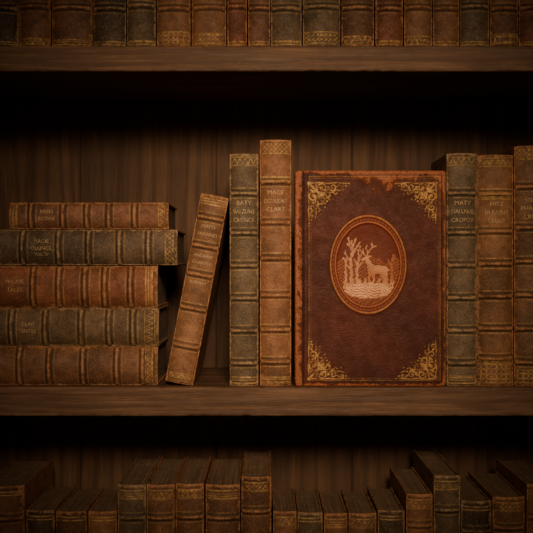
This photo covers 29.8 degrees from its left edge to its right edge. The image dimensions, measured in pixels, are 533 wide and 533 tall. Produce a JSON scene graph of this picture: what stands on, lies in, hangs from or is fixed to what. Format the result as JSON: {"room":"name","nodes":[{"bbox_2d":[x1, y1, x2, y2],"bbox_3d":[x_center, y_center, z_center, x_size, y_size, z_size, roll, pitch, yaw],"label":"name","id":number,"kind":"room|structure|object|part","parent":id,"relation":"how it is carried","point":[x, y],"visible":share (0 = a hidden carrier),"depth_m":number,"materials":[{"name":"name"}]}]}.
{"room":"library","nodes":[
{"label":"library","id":0,"kind":"room"},
{"bbox_3d":[0.000,1.225,-0.100,5.000,0.050,3.600,0,0,0],"label":"floor","id":1,"kind":"structure","parent":0,"visible":0},
{"bbox_2d":[0,0,532,532],"bbox_3d":[0.000,0.220,1.422,1.150,1.960,0.270,0,0,0],"label":"bookcase","id":2,"kind":"object","parent":1,"relation":"on","point":[79,124],"visible":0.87,"depth_m":1.55,"materials":[{"name":"brown wood"}]},
{"bbox_2d":[0,339,167,384],"bbox_3d":[-0.252,0.130,1.374,0.220,0.051,0.146,0,0,0],"label":"book","id":3,"kind":"object","parent":2,"relation":"on","point":[19,365],"visible":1,"depth_m":1.31,"materials":[{"name":"leather"}]},
{"bbox_2d":[0,304,168,345],"bbox_3d":[-0.254,0.080,1.372,0.226,0.050,0.140,0,0,0],"label":"book","id":4,"kind":"object","parent":3,"relation":"on","point":[18,326],"visible":1,"depth_m":1.31,"materials":[{"name":"leather"}]},
{"bbox_2d":[0,266,167,307],"bbox_3d":[-0.257,0.026,1.376,0.230,0.055,0.153,0,0,0],"label":"book","id":5,"kind":"object","parent":4,"relation":"on","point":[20,286],"visible":1,"depth_m":1.30,"materials":[{"name":"leather"}]},
{"bbox_2d":[0,230,185,264],"bbox_3d":[-0.237,-0.025,1.371,0.240,0.046,0.146,0,0,0],"label":"book","id":6,"kind":"object","parent":5,"relation":"on","point":[17,247],"visible":1,"depth_m":1.30,"materials":[{"name":"leather"}]},
{"bbox_2d":[9,203,176,229],"bbox_3d":[-0.232,-0.066,1.367,0.208,0.035,0.133,0,0,0],"label":"book","id":7,"kind":"object","parent":6,"relation":"on","point":[22,216],"visible":1,"depth_m":1.30,"materials":[{"name":"leather"}]},
{"bbox_2d":[165,193,229,385],"bbox_3d":[-0.091,0.030,1.389,0.083,0.252,0.179,0,0,0],"label":"book","id":8,"kind":"object","parent":2,"relation":"on","point":[212,223],"visible":1,"depth_m":1.30,"materials":[{"name":"beige leather"}]},
{"bbox_2d":[230,154,258,385],"bbox_3d":[-0.029,0.005,1.391,0.038,0.303,0.185,0,0,0],"label":"book","id":9,"kind":"object","parent":2,"relation":"on","point":[244,168],"visible":1,"depth_m":1.30,"materials":[{"name":"grey leather"}]},
{"bbox_2d":[0,449,532,532],"bbox_3d":[-0.018,0.412,1.400,0.970,0.277,0.201,0,0,0],"label":"books","id":10,"kind":"object","parent":2,"relation":"on","point":[160,495],"visible":1,"depth_m":1.31,"materials":[{"name":"brown leather"}]},
{"bbox_2d":[0,0,532,46],"bbox_3d":[-0.008,-0.423,1.385,1.040,0.276,0.172,0,0,0],"label":"books","id":11,"kind":"object","parent":2,"relation":"on","point":[160,23],"visible":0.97,"depth_m":1.30,"materials":[{"name":"brown leather"}]},
{"bbox_3d":[0.000,-0.269,1.419,1.083,0.033,0.255,0,0,0],"label":"shelf","id":12,"kind":"part","parent":2,"relation":"part of","materials":[{"name":"brown wood"}]},
{"bbox_3d":[0.000,0.175,1.419,1.083,0.038,0.255,0,0,0],"label":"shelf","id":13,"kind":"part","parent":2,"relation":"part of","materials":[{"name":"brown wood"}]},
{"bbox_2d":[260,140,290,385],"bbox_3d":[0.012,-0.005,1.397,0.041,0.321,0.198,0,0,0],"label":"book","id":14,"kind":"object","parent":2,"relation":"on","point":[275,155],"visible":1,"depth_m":1.30,"materials":[{"name":"beige leather"}]},
{"bbox_2d":[294,171,445,385],"bbox_3d":[0.135,0.016,1.319,0.196,0.281,0.040,0,0,0],"label":"books","id":15,"kind":"object","parent":2,"relation":"on","point":[370,246],"visible":1,"depth_m":1.30,"materials":[{"name":"leather"}]},
{"bbox_2d":[431,153,476,385],"bbox_3d":[0.255,0.004,1.365,0.040,0.304,0.133,0,0,0],"label":"book","id":16,"kind":"object","parent":2,"relation":"on","point":[460,169],"visible":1,"depth_m":1.30,"materials":[{"name":"grey leather"}]},
{"bbox_2d":[477,155,512,385],"bbox_3d":[0.300,0.005,1.363,0.047,0.302,0.131,0,0,0],"label":"book","id":17,"kind":"object","parent":2,"relation":"on","point":[494,172],"visible":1,"depth_m":1.30,"materials":[{"name":"brown leather"}]},
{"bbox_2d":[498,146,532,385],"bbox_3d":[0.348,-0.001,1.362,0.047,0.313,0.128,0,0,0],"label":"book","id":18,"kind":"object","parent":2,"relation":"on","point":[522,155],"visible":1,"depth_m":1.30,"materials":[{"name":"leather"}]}
]}

